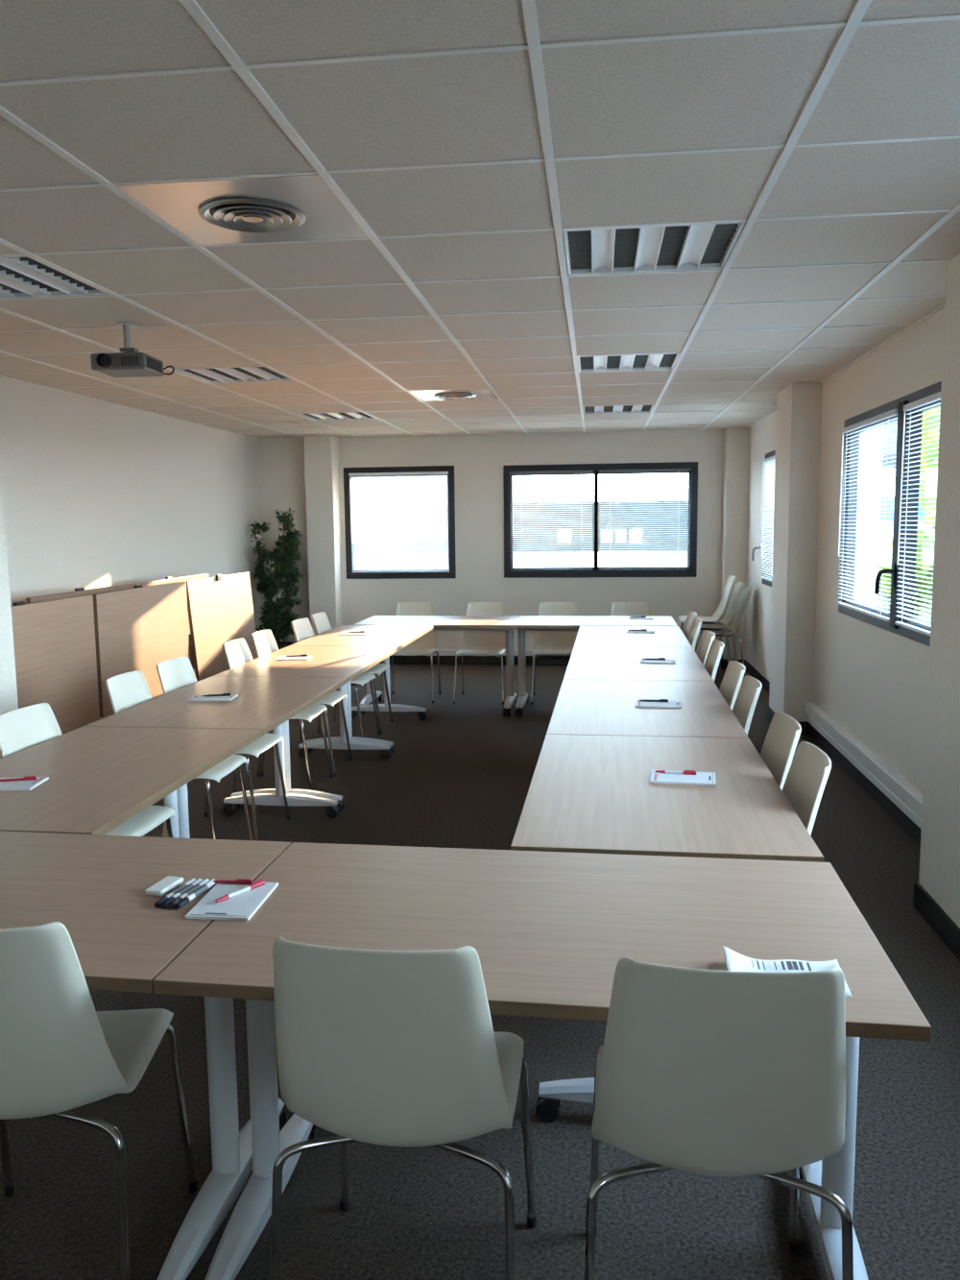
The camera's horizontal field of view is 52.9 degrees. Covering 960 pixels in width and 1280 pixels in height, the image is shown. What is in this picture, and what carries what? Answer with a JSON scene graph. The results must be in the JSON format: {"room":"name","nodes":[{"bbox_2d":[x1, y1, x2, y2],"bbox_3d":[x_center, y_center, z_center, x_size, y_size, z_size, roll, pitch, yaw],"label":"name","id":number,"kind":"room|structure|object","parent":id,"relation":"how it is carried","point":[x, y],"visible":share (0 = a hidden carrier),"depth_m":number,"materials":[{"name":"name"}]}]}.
{"room":"conference room","nodes":[
{"label":"conference room","id":0,"kind":"room"},
{"bbox_2d":[0,455,18,759],"bbox_3d":[-2.331,-0.168,4.094,0.392,2.460,0.579,0,7,7],"label":"column","id":1,"kind":"structure","parent":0,"point":[9,702],"depth_m":4.31,"materials":[{"name":"paint"}]},
{"bbox_2d":[0,377,265,734],"bbox_3d":[-3.237,-0.340,4.560,0.220,2.710,12.300,0,7,7],"label":"wall","id":2,"kind":"structure","parent":0,"point":[96,494],"depth_m":7.37,"materials":[{"name":"paint"}]},
{"bbox_2d":[303,434,342,635],"bbox_3d":[-1.677,-0.941,10.402,0.321,2.460,0.294,0,7,7],"label":"column","id":3,"kind":"structure","parent":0,"point":[321,452],"depth_m":10.25,"materials":[{"name":"paint"}]},
{"bbox_2d":[0,0,959,439],"bbox_3d":[-0.571,-1.598,4.084,5.620,0.356,12.740,0,7,7],"label":"ceiling","id":4,"kind":"structure","parent":0,"point":[464,138],"depth_m":2.73,"materials":[{"name":"tile"}]},
{"bbox_2d":[0,255,107,298],"bbox_3d":[-1.800,-1.404,3.614,0.570,0.102,0.570,0,7,7],"label":"ceiling light","id":5,"kind":"object","parent":4,"relation":"attached to","point":[21,276],"visible":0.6,"depth_m":3.71,"materials":[{"name":"white metal"}]},
{"bbox_2d":[90,321,174,377],"bbox_3d":[-1.604,-1.343,4.443,0.296,0.224,0.277,0,7,3],"label":"projector","id":6,"kind":"object","parent":4,"relation":"hanging from","point":[127,363],"visible":1,"depth_m":4.36,"materials":[{"name":"grey plastic"}]},
{"bbox_2d":[120,356,138,365],"bbox_3d":[-1.573,-1.254,4.332,0.078,0.042,0.002,0,7,3],"label":"grille","id":7,"kind":"object","parent":6,"relation":"attached to","point":[125,360],"depth_m":4.33,"materials":[{"name":"black plastic"}]},
{"bbox_2d":[146,356,162,372],"bbox_3d":[-1.501,-1.269,4.444,0.003,0.047,0.172,0,7,3],"label":"vent","id":8,"kind":"object","parent":6,"relation":"attached to","point":[151,360],"depth_m":4.44,"materials":[{"name":"plastic"}]},
{"bbox_2d":[174,366,292,383],"bbox_3d":[-1.514,-1.694,5.979,0.570,0.102,0.570,0,7,7],"label":"ceiling light","id":9,"kind":"object","parent":4,"relation":"attached to","point":[246,374],"visible":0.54,"depth_m":6.04,"materials":[{"name":"white metal"}]},
{"bbox_2d":[115,173,368,244],"bbox_3d":[-0.680,-1.265,2.887,0.574,0.026,0.574,0,7,7],"label":"ceiling vent","id":10,"kind":"object","parent":4,"relation":"in","point":[300,207],"visible":1,"depth_m":2.83,"materials":[{"name":"white metal"}]},
{"bbox_2d":[297,411,377,420],"bbox_3d":[-1.229,-1.985,8.344,0.570,0.102,0.570,0,7,7],"label":"ceiling light","id":11,"kind":"object","parent":4,"relation":"attached to","point":[357,415],"visible":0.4,"depth_m":8.44,"materials":[{"name":"white"}]},
{"bbox_2d":[410,388,498,401],"bbox_3d":[-0.180,-1.774,7.026,0.574,0.026,0.574,0,7,7],"label":"ceiling vent","id":12,"kind":"object","parent":4,"relation":"in","point":[467,394],"visible":1,"depth_m":6.95,"materials":[{"name":"white metal"}]},
{"bbox_2d":[583,405,653,413],"bbox_3d":[1.154,-1.977,8.057,0.570,0.102,0.570,0,7,7],"label":"ceiling light","id":13,"kind":"object","parent":4,"relation":"attached to","point":[622,408],"visible":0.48,"depth_m":8.17,"materials":[{"name":"white metal"}]},
{"bbox_2d":[578,353,679,371],"bbox_3d":[0.868,-1.686,5.692,0.570,0.102,0.570,0,7,7],"label":"ceiling light","id":14,"kind":"object","parent":4,"relation":"attached to","point":[639,362],"visible":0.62,"depth_m":5.76,"materials":[{"name":"white metal"}]},
{"bbox_2d":[563,221,746,274],"bbox_3d":[0.583,-1.395,3.327,0.570,0.102,0.570,0,7,7],"label":"ceiling light","id":15,"kind":"object","parent":4,"relation":"attached to","point":[691,246],"visible":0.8,"depth_m":3.35,"materials":[{"name":"white metal"}]},
{"bbox_2d":[0,664,959,1279],"bbox_3d":[-0.540,1.074,4.408,5.620,0.120,12.740,0,7,7],"label":"floor","id":16,"kind":"structure","parent":0,"point":[460,776],"depth_m":2.36,"materials":[{"name":"carpet"}]},
{"bbox_2d":[11,595,99,733],"bbox_3d":[-2.431,0.367,5.123,0.625,1.152,1.269,0,7,7],"label":"table","id":17,"kind":"object","parent":16,"relation":"on","point":[55,646],"visible":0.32,"depth_m":5.33,"materials":[{"name":"brown wood"}]},
{"bbox_2d":[25,583,135,603],"bbox_3d":[-2.564,0.239,6.194,0.625,1.152,1.269,0,7,7],"label":"table","id":18,"kind":"object","parent":16,"relation":"on","point":[80,591],"visible":0.19,"depth_m":6.02,"materials":[{"name":"brown wood"}]},
{"bbox_2d":[0,702,175,837],"bbox_3d":[-1.446,0.690,3.563,0.544,0.866,0.450,0,7,8],"label":"shell chair","id":19,"kind":"object","parent":16,"relation":"on","point":[21,729],"visible":0.34,"depth_m":3.58,"materials":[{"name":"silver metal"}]},
{"bbox_2d":[0,921,197,1279],"bbox_3d":[-0.877,0.882,1.925,0.450,0.866,0.544,-1,7,-1],"label":"shell chair","id":20,"kind":"object","parent":16,"relation":"on","point":[59,1054],"visible":1,"depth_m":1.73,"materials":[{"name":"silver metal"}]},
{"bbox_2d":[0,726,262,837],"bbox_3d":[-1.295,0.792,3.234,0.743,0.740,1.270,0,7,7],"label":"conference table","id":21,"kind":"object","parent":16,"relation":"on","point":[100,779],"visible":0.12,"depth_m":3.16,"materials":[{"name":"brown wood"}]},
{"bbox_2d":[0,776,48,791],"bbox_3d":[-1.464,0.447,2.992,0.195,0.007,0.133,-1,7,-1],"label":"notepad","id":22,"kind":"object","parent":21,"relation":"on","point":[17,784],"visible":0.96,"depth_m":2.98,"materials":[{"name":"white paper"}]},
{"bbox_2d":[90,580,190,724],"bbox_3d":[-2.275,0.209,6.414,0.625,1.152,1.269,0,7,7],"label":"table","id":23,"kind":"object","parent":16,"relation":"on","point":[141,628],"visible":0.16,"depth_m":6.27,"materials":[{"name":"brown wood"}]},
{"bbox_2d":[0,830,291,1279],"bbox_3d":[-1.163,0.916,2.200,1.296,0.740,0.743,0,7,8],"label":"conference table","id":24,"kind":"object","parent":16,"relation":"on","point":[94,885],"visible":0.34,"depth_m":2.10,"materials":[{"name":"grey wood"}]},
{"bbox_2d":[144,875,183,895],"bbox_3d":[-0.694,0.541,2.122,0.042,0.012,0.090,1,7,15],"label":"eraser","id":25,"kind":"object","parent":24,"relation":"on","point":[169,882],"visible":1,"depth_m":2.11,"materials":[{"name":"white plastic"}]},
{"bbox_2d":[154,877,195,908],"bbox_3d":[-0.656,0.545,2.078,0.015,0.015,0.140,1,7,15],"label":"marker","id":26,"kind":"object","parent":24,"relation":"on","point":[158,903],"visible":0.74,"depth_m":2.06,"materials":[{"name":"grey plastic"}]},
{"bbox_2d":[170,883,187,893],"bbox_3d":[-0.653,0.543,2.088,0.015,0.015,0.050,1,7,15],"label":"print","id":27,"kind":"object","parent":26,"relation":"on","point":[182,885],"depth_m":2.09,"materials":[{"name":"grey"}]},
{"bbox_2d":[161,878,202,908],"bbox_3d":[-0.640,0.545,2.076,0.015,0.015,0.140,1,7,15],"label":"marker","id":28,"kind":"object","parent":24,"relation":"on","point":[164,905],"visible":0.75,"depth_m":2.06,"materials":[{"name":"grey plastic"}]},
{"bbox_2d":[176,883,193,893],"bbox_3d":[-0.638,0.543,2.086,0.015,0.015,0.050,1,7,15],"label":"print","id":29,"kind":"object","parent":28,"relation":"on","point":[190,885],"depth_m":2.08,"materials":[{"name":"grey"}]},
{"bbox_2d":[169,878,209,908],"bbox_3d":[-0.625,0.545,2.075,0.015,0.015,0.140,1,7,15],"label":"marker","id":30,"kind":"object","parent":24,"relation":"on","point":[172,905],"visible":0.75,"depth_m":2.06,"materials":[{"name":"grey plastic"}]},
{"bbox_2d":[184,884,200,894],"bbox_3d":[-0.623,0.543,2.084,0.015,0.015,0.050,1,7,15],"label":"print","id":31,"kind":"object","parent":30,"relation":"on","point":[196,886],"depth_m":2.08,"materials":[{"name":"grey"}]},
{"bbox_2d":[175,878,216,908],"bbox_3d":[-0.610,0.545,2.073,0.015,0.015,0.140,1,7,15],"label":"marker","id":32,"kind":"object","parent":24,"relation":"on","point":[186,900],"visible":1,"depth_m":2.06,"materials":[{"name":"grey plastic"}]},
{"bbox_2d":[192,884,208,898],"bbox_3d":[-0.607,0.543,2.082,0.015,0.015,0.050,1,7,15],"label":"print","id":33,"kind":"object","parent":32,"relation":"on","point":[204,887],"depth_m":2.08,"materials":[{"name":"grey"}]},
{"bbox_2d":[134,574,208,669],"bbox_3d":[-2.411,0.084,7.455,0.625,1.152,1.269,0,7,7],"label":"table","id":34,"kind":"object","parent":16,"relation":"on","point":[169,579],"visible":0.14,"depth_m":7.45,"materials":[{"name":"brown wood"}]},
{"bbox_2d":[105,670,255,840],"bbox_3d":[-1.367,0.590,4.382,0.544,0.866,0.450,0,7,6],"label":"shell chair","id":35,"kind":"object","parent":16,"relation":"on","point":[127,690],"visible":0.44,"depth_m":4.39,"materials":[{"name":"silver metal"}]},
{"bbox_2d":[84,676,347,838],"bbox_3d":[-1.133,0.637,4.488,0.743,0.740,1.270,0,7,7],"label":"conference table","id":36,"kind":"object","parent":16,"relation":"on","point":[264,704],"visible":0.51,"depth_m":4.37,"materials":[{"name":"grey wood"}]},
{"bbox_2d":[187,694,238,700],"bbox_3d":[-1.232,0.266,4.454,0.195,0.007,0.133,-1,7,1],"label":"notepad","id":37,"kind":"object","parent":36,"relation":"on","point":[199,697],"visible":0.98,"depth_m":4.42,"materials":[{"name":"white paper"}]},
{"bbox_2d":[186,572,257,681],"bbox_3d":[-2.103,0.049,7.713,0.625,1.152,1.269,0,7,7],"label":"table","id":38,"kind":"object","parent":16,"relation":"on","point":[220,609],"visible":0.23,"depth_m":7.49,"materials":[{"name":"brown wood"}]},
{"bbox_2d":[156,656,290,841],"bbox_3d":[-1.295,0.534,4.830,0.544,0.866,0.450,0,7,8],"label":"shell chair","id":39,"kind":"object","parent":16,"relation":"on","point":[174,674],"visible":0.41,"depth_m":4.83,"materials":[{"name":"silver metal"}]},
{"bbox_2d":[249,507,305,650],"bbox_3d":[-2.122,-0.538,10.164,0.585,1.727,0.610,-1,7,-5],"label":"potted plant","id":40,"kind":"object","parent":16,"relation":"on","point":[287,551],"visible":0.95,"depth_m":10.07,"materials":[{"name":"green plant"}]},
{"bbox_2d":[222,637,333,793],"bbox_3d":[-1.191,0.435,5.635,0.544,0.866,0.450,0,7,6],"label":"shell chair","id":41,"kind":"object","parent":16,"relation":"on","point":[237,652],"visible":0.41,"depth_m":5.63,"materials":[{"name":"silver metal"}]},
{"bbox_2d":[251,628,352,776],"bbox_3d":[-1.132,0.380,6.083,0.544,0.866,0.450,0,7,6],"label":"shell chair","id":42,"kind":"object","parent":16,"relation":"on","point":[264,641],"visible":0.49,"depth_m":6.07,"materials":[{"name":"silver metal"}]},
{"bbox_2d":[213,645,399,812],"bbox_3d":[-0.971,0.483,5.742,0.743,0.740,1.270,0,7,7],"label":"conference table","id":43,"kind":"object","parent":16,"relation":"on","point":[342,662],"visible":0.62,"depth_m":5.56,"materials":[{"name":"grey wood"}]},
{"bbox_2d":[290,617,380,745],"bbox_3d":[-1.032,0.289,6.828,0.544,0.866,0.450,0,7,8],"label":"shell chair","id":44,"kind":"object","parent":16,"relation":"on","point":[301,627],"visible":0.44,"depth_m":6.84,"materials":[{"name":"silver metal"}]},
{"bbox_2d":[311,611,393,733],"bbox_3d":[-0.972,0.233,7.279,0.544,0.866,0.450,0,7,6],"label":"shell chair","id":45,"kind":"object","parent":16,"relation":"on","point":[321,622],"visible":0.5,"depth_m":7.30,"materials":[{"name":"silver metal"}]},
{"bbox_2d":[291,625,434,755],"bbox_3d":[-0.808,0.329,6.997,0.743,0.740,1.270,0,7,7],"label":"conference table","id":46,"kind":"object","parent":16,"relation":"on","point":[401,636],"visible":0.66,"depth_m":6.89,"materials":[{"name":"grey wood"}]},
{"bbox_2d":[270,936,536,1279],"bbox_3d":[-0.135,0.885,1.835,0.450,0.866,0.544,0,7,8],"label":"shell chair","id":47,"kind":"object","parent":16,"relation":"on","point":[375,1047],"visible":1,"depth_m":1.61,"materials":[{"name":"beige plastic"}]},
{"bbox_2d":[383,602,441,702],"bbox_3d":[-0.595,0.102,8.501,0.450,0.823,0.544,0,7,5],"label":"shell chair","id":48,"kind":"object","parent":16,"relation":"on","point":[426,643],"visible":0.65,"depth_m":8.65,"materials":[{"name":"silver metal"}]},
{"bbox_2d":[352,615,519,716],"bbox_3d":[-0.336,0.204,7.985,1.270,0.740,0.743,0,7,8],"label":"conference table","id":49,"kind":"object","parent":16,"relation":"on","point":[440,622],"visible":0.75,"depth_m":7.88,"materials":[{"name":"grey wood"}]},
{"bbox_2d":[453,602,507,704],"bbox_3d":[0.024,0.104,8.427,0.450,0.823,0.544,0,7,9],"label":"shell chair","id":50,"kind":"object","parent":16,"relation":"on","point":[476,643],"visible":0.83,"depth_m":8.58,"materials":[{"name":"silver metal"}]},
{"bbox_2d":[153,842,931,1279],"bbox_3d":[0.123,0.924,2.013,1.296,0.740,0.743,0,7,8],"label":"conference table","id":51,"kind":"object","parent":16,"relation":"on","point":[549,932],"visible":0.7,"depth_m":1.94,"materials":[{"name":"brown wood"}]},
{"bbox_2d":[184,882,278,920],"bbox_3d":[-0.523,0.551,2.046,0.133,0.007,0.195,0,7,6],"label":"notepad","id":52,"kind":"object","parent":51,"relation":"on","point":[242,906],"visible":0.91,"depth_m":2.02,"materials":[{"name":"white paper"}]},
{"bbox_2d":[213,878,253,884],"bbox_3d":[-0.546,0.532,2.128,0.090,0.010,0.008,0,7,5],"label":"pen","id":53,"kind":"object","parent":52,"relation":"on","point":[238,881],"visible":0.96,"depth_m":2.12,"materials":[{"name":"red plastic"}]},
{"bbox_2d":[215,878,265,902],"bbox_3d":[-0.513,0.538,2.066,0.012,0.014,0.130,4,8,35],"label":"pen","id":54,"kind":"object","parent":52,"relation":"on","point":[259,882],"visible":1,"depth_m":2.07,"materials":[{"name":"red plastic"}]},
{"bbox_2d":[723,945,852,997],"bbox_3d":[0.526,0.574,1.664,0.196,0.023,0.136,1,7,10],"label":"leaflet","id":55,"kind":"object","parent":51,"relation":"on","point":[736,961],"visible":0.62,"depth_m":1.71,"materials":[{"name":"white paper"}]},
{"bbox_2d":[531,602,579,704],"bbox_3d":[0.673,0.106,8.348,0.450,0.823,0.544,0,7,6],"label":"shell chair","id":56,"kind":"object","parent":16,"relation":"on","point":[553,643],"visible":0.73,"depth_m":8.51,"materials":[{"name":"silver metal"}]},
{"bbox_2d":[511,615,677,716],"bbox_3d":[0.927,0.210,7.818,1.270,0.740,0.743,0,7,8],"label":"conference table","id":57,"kind":"object","parent":16,"relation":"on","point":[523,623],"visible":0.59,"depth_m":7.79,"materials":[{"name":"grey wood"}]},
{"bbox_2d":[610,602,652,616],"bbox_3d":[1.299,0.109,8.273,0.450,0.823,0.544,0,7,8],"label":"shell chair","id":58,"kind":"object","parent":16,"relation":"on","point":[618,609],"visible":0.17,"depth_m":8.47,"materials":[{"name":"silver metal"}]},
{"bbox_2d":[573,626,692,648],"bbox_3d":[1.052,0.338,6.755,0.743,0.740,1.270,0,7,8],"label":"conference table","id":59,"kind":"object","parent":16,"relation":"on","point":[664,637],"visible":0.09,"depth_m":6.60,"materials":[{"name":"grey wood"}]},
{"bbox_2d":[563,647,712,680],"bbox_3d":[0.880,0.492,5.502,0.743,0.740,1.270,0,7,8],"label":"conference table","id":60,"kind":"object","parent":16,"relation":"on","point":[585,663],"visible":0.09,"depth_m":5.33,"materials":[{"name":"grey wood"}]},
{"bbox_2d":[546,679,748,738],"bbox_3d":[0.707,0.646,4.249,0.743,0.740,1.270,0,7,8],"label":"conference table","id":61,"kind":"object","parent":16,"relation":"on","point":[582,707],"visible":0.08,"depth_m":4.04,"materials":[{"name":"grey wood"}]},
{"bbox_2d":[635,700,681,707],"bbox_3d":[0.774,0.277,4.182,0.195,0.007,0.133,1,7,11],"label":"notepad","id":62,"kind":"object","parent":61,"relation":"on","point":[670,704],"visible":0.98,"depth_m":4.16,"materials":[{"name":"white paper"}]},
{"bbox_2d":[510,734,823,1122],"bbox_3d":[0.534,0.800,2.996,0.743,0.740,1.270,0,7,8],"label":"conference table","id":63,"kind":"object","parent":16,"relation":"on","point":[589,794],"visible":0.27,"depth_m":2.69,"materials":[{"name":"grey wood"}]},
{"bbox_2d":[650,770,716,785],"bbox_3d":[0.627,0.424,2.980,0.195,0.007,0.133,1,7,13],"label":"notepad","id":64,"kind":"object","parent":63,"relation":"on","point":[701,778],"visible":0.98,"depth_m":2.96,"materials":[{"name":"white paper"}]},
{"bbox_2d":[682,611,697,638],"bbox_3d":[1.300,0.236,7.042,0.544,0.866,0.450,0,7,6],"label":"shell chair","id":65,"kind":"object","parent":16,"relation":"on","point":[690,616],"visible":0.1,"depth_m":7.10,"materials":[{"name":"white plastic"}]},
{"bbox_2d":[686,617,702,650],"bbox_3d":[1.235,0.291,6.593,0.544,0.866,0.450,0,7,7],"label":"shell chair","id":66,"kind":"object","parent":16,"relation":"on","point":[693,634],"visible":0.21,"depth_m":6.62,"materials":[{"name":"white plastic"}]},
{"bbox_2d":[696,630,715,665],"bbox_3d":[1.124,0.390,5.793,0.544,0.866,0.450,0,7,6],"label":"shell chair","id":67,"kind":"object","parent":16,"relation":"on","point":[708,637],"visible":0.09,"depth_m":5.83,"materials":[{"name":"white plastic"}]},
{"bbox_2d":[703,639,724,681],"bbox_3d":[1.064,0.445,5.344,0.544,0.866,0.450,0,7,7],"label":"shell chair","id":68,"kind":"object","parent":16,"relation":"on","point":[713,657],"visible":0.22,"depth_m":5.36,"materials":[{"name":"white plastic"}]},
{"bbox_2d":[584,957,853,1279],"bbox_3d":[0.414,0.889,1.749,0.450,0.866,0.544,0,7,7],"label":"shell chair","id":69,"kind":"object","parent":16,"relation":"on","point":[716,1073],"visible":1,"depth_m":1.52,"materials":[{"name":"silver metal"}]},
{"bbox_2d":[694,587,751,677],"bbox_3d":[2.364,-0.066,9.428,0.544,0.866,0.450,0,7,7],"label":"shell chair","id":70,"kind":"object","parent":16,"relation":"on","point":[736,624],"visible":0.53,"depth_m":9.45,"materials":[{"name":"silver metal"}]},
{"bbox_2d":[700,581,744,661],"bbox_3d":[2.288,-0.127,9.429,0.544,0.866,0.450,0,7,7],"label":"shell chair","id":71,"kind":"object","parent":70,"relation":"on","point":[728,619],"visible":0.59,"depth_m":9.44,"materials":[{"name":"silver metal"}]},
{"bbox_2d":[678,575,736,664],"bbox_3d":[2.213,-0.189,9.431,0.544,0.866,0.450,0,7,7],"label":"shell chair","id":72,"kind":"object","parent":71,"relation":"on","point":[720,613],"visible":0.74,"depth_m":9.46,"materials":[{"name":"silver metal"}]},
{"bbox_2d":[719,660,746,710],"bbox_3d":[0.953,0.545,4.534,0.544,0.866,0.450,0,7,6],"label":"shell chair","id":73,"kind":"object","parent":16,"relation":"on","point":[735,672],"visible":0.18,"depth_m":4.55,"materials":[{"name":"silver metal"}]},
{"bbox_2d":[732,675,762,735],"bbox_3d":[0.897,0.600,4.085,0.544,0.866,0.450,0,7,7],"label":"shell chair","id":74,"kind":"object","parent":16,"relation":"on","point":[744,707],"visible":0.17,"depth_m":4.09,"materials":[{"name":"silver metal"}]},
{"bbox_2d":[759,711,801,790],"bbox_3d":[0.791,0.698,3.289,0.544,0.866,0.450,0,7,6],"label":"shell chair","id":75,"kind":"object","parent":16,"relation":"on","point":[778,750],"visible":0.13,"depth_m":3.29,"materials":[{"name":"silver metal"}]},
{"bbox_2d":[782,741,831,834],"bbox_3d":[0.725,0.753,2.841,0.544,0.866,0.450,0,7,7],"label":"shell chair","id":76,"kind":"object","parent":16,"relation":"on","point":[806,781],"visible":0.15,"depth_m":2.83,"materials":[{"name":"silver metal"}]},
{"bbox_2d":[258,407,724,650],"bbox_3d":[0.189,-1.089,10.407,5.620,2.710,0.220,0,7,7],"label":"wall","id":77,"kind":"structure","parent":0,"point":[478,461],"depth_m":10.28,"materials":[{"name":"paint"}]},
{"bbox_2d":[343,465,456,579],"bbox_3d":[-0.854,-1.264,10.505,1.205,1.217,0.232,0,7,7],"label":"window","id":78,"kind":"structure","parent":77,"relation":"in","point":[450,493],"depth_m":10.39,"materials":[{"name":"grey metal"}]},
{"bbox_2d":[348,471,449,572],"bbox_3d":[-0.870,-1.262,10.371,1.075,1.067,0.042,0,7,7],"label":"blind","id":79,"kind":"object","parent":78,"relation":"attached to","point":[361,539],"visible":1,"depth_m":10.38,"materials":[{"name":"grey plastic"}]},
{"bbox_2d":[378,654,719,666],"bbox_3d":[0.068,0.220,10.464,4.935,0.100,0.012,0,7,7],"label":"baseboard","id":80,"kind":"structure","parent":77,"relation":"attached to","point":[398,660],"depth_m":10.47,"materials":[{"name":"black"}]},
{"bbox_2d":[422,649,697,655],"bbox_3d":[0.514,0.137,10.384,4.020,0.065,0.045,0,7,7],"label":"trim","id":81,"kind":"structure","parent":77,"relation":"attached to","point":[442,652],"depth_m":10.46,"materials":[{"name":"white plastic"}]},
{"bbox_2d":[503,461,698,578],"bbox_3d":[1.269,-1.256,10.250,2.018,1.205,0.232,0,7,7],"label":"window","id":82,"kind":"structure","parent":77,"relation":"in","point":[692,490],"depth_m":10.14,"materials":[{"name":"grey metal"}]},
{"bbox_2d":[509,469,593,570],"bbox_3d":[0.755,-1.257,10.182,0.873,1.045,0.028,0,7,7],"label":"blind","id":83,"kind":"object","parent":82,"relation":"attached to","point":[591,470],"visible":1,"depth_m":10.17,"materials":[{"name":"grey"}]},
{"bbox_2d":[599,468,691,570],"bbox_3d":[1.716,-1.253,10.066,0.943,1.045,0.028,0,7,7],"label":"blind","id":84,"kind":"object","parent":82,"relation":"attached to","point":[645,470],"visible":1,"depth_m":10.06,"materials":[{"name":"grey plastic"}]},
{"bbox_2d":[719,426,750,669],"bbox_3d":[2.618,-0.932,9.930,0.242,2.460,0.204,0,7,7],"label":"column","id":85,"kind":"structure","parent":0,"point":[736,446],"depth_m":9.81,"materials":[{"name":"paint"}]},
{"bbox_2d":[767,382,822,735],"bbox_3d":[2.283,-0.576,7.031,0.212,2.460,0.604,0,7,7],"label":"column","id":86,"kind":"structure","parent":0,"point":[799,405],"depth_m":6.78,"materials":[{"name":"paint"}]},
{"bbox_2d":[745,308,944,794],"bbox_3d":[2.124,-0.322,3.915,0.220,2.710,12.300,0,7,7],"label":"wall","id":87,"kind":"structure","parent":0,"point":[871,680],"depth_m":5.94,"materials":[{"name":"paint"}]},
{"bbox_2d":[751,449,775,586],"bbox_3d":[2.600,-1.026,8.261,0.318,1.200,1.311,0,7,7],"label":"window","id":88,"kind":"structure","parent":87,"relation":"in","point":[771,453],"depth_m":8.79,"materials":[{"name":"grey metal"}]},
{"bbox_2d":[760,455,775,581],"bbox_3d":[2.505,-1.032,8.236,0.042,1.070,1.120,0,7,7],"label":"blind","id":89,"kind":"object","parent":88,"relation":"attached to","point":[770,468],"visible":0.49,"depth_m":8.52,"materials":[{"name":"grey plastic"}]},
{"bbox_2d":[744,659,921,845],"bbox_3d":[2.012,0.985,3.990,0.012,0.100,12.105,0,7,7],"label":"baseboard","id":90,"kind":"structure","parent":87,"relation":"attached to","point":[914,831],"depth_m":5.52,"materials":[{"name":"black"}]},
{"bbox_2d":[805,702,922,828],"bbox_3d":[2.154,0.693,5.325,0.052,0.125,3.100,0,7,7],"label":"trim","id":91,"kind":"structure","parent":87,"relation":"attached to","point":[899,790],"depth_m":5.25,"materials":[{"name":"white plastic"}]},
{"bbox_2d":[838,381,941,646],"bbox_3d":[2.188,-0.612,4.846,0.318,1.210,2.380,0,7,7],"label":"window","id":92,"kind":"structure","parent":87,"relation":"in","point":[935,388],"depth_m":4.86,"materials":[{"name":"grey metal"}]},
{"bbox_2d":[837,408,898,622],"bbox_3d":[2.168,-0.694,5.442,0.042,1.080,1.070,0,7,7],"label":"blind","id":93,"kind":"object","parent":92,"relation":"attached to","point":[894,412],"visible":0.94,"depth_m":5.40,"materials":[{"name":"grey plastic"}]},
{"bbox_2d":[894,391,941,636],"bbox_3d":[2.026,-0.550,4.269,0.042,1.080,1.070,0,7,7],"label":"blind","id":94,"kind":"object","parent":92,"relation":"attached to","point":[936,397],"visible":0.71,"depth_m":4.56,"materials":[{"name":"grey plastic"}]},
{"bbox_2d":[913,253,959,961],"bbox_3d":[1.813,-0.129,3.393,0.272,2.460,0.574,0,7,7],"label":"column","id":95,"kind":"structure","parent":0,"point":[937,890],"depth_m":3.52,"materials":[{"name":"paint"}]},
{"label":"outside","id":96,"kind":"structure","parent":0,"visible":0},
{"bbox_2d":[355,536,687,568],"bbox_3d":[31.870,-4.845,55.424,170.000,0.100,162.000,0,7,7],"label":"ground","id":97,"kind":"structure","parent":96,"point":[614,557],"depth_m":56.84,"materials":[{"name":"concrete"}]},
{"bbox_2d":[353,500,687,553],"bbox_3d":[-1.591,-0.496,12.288,11.900,2.420,0.100,0,7,7],"label":"building","id":98,"kind":"structure","parent":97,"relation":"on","point":[519,512],"depth_m":11.77,"materials":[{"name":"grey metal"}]},
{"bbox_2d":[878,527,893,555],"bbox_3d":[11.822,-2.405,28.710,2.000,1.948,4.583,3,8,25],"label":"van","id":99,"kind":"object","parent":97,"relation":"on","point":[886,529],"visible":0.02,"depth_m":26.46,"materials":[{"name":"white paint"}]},
{"bbox_2d":[882,420,923,468],"bbox_3d":[10.040,-3.986,20.114,6.500,7.200,5.000,0,7,7],"label":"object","id":100,"kind":"object","parent":97,"relation":"on","point":[894,424],"visible":0.02,"depth_m":17.92,"materials":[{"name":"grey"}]},
{"bbox_2d":[876,527,935,623],"bbox_3d":[7.690,-0.901,16.716,1.970,2.138,2.005,-2,7,-11],"label":"shrub","id":101,"kind":"object","parent":97,"relation":"on","point":[926,536],"visible":0.16,"depth_m":16.19,"materials":[{"name":"green plant"}]},
{"bbox_2d":[879,467,934,536],"bbox_3d":[21.913,-5.965,43.805,14.600,5.150,9.600,0,7,7],"label":"building","id":102,"kind":"structure","parent":97,"relation":"on","point":[888,516],"depth_m":39.82,"materials":[{"name":"grey"}]},
{"bbox_2d":[918,412,937,539],"bbox_3d":[7.678,-2.800,13.424,3.152,6.522,3.391,0,7,7],"label":"leafy tree","id":103,"kind":"object","parent":97,"relation":"on","point":[933,495],"visible":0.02,"depth_m":13.88,"materials":[{"name":"green plant"}]},
{"bbox_2d":[919,406,941,524],"bbox_3d":[6.256,-2.340,10.126,3.300,6.437,3.608,0,7,7],"label":"leafy tree","id":104,"kind":"object","parent":97,"relation":"on","point":[934,489],"visible":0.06,"depth_m":10.63,"materials":[{"name":"green plant"}]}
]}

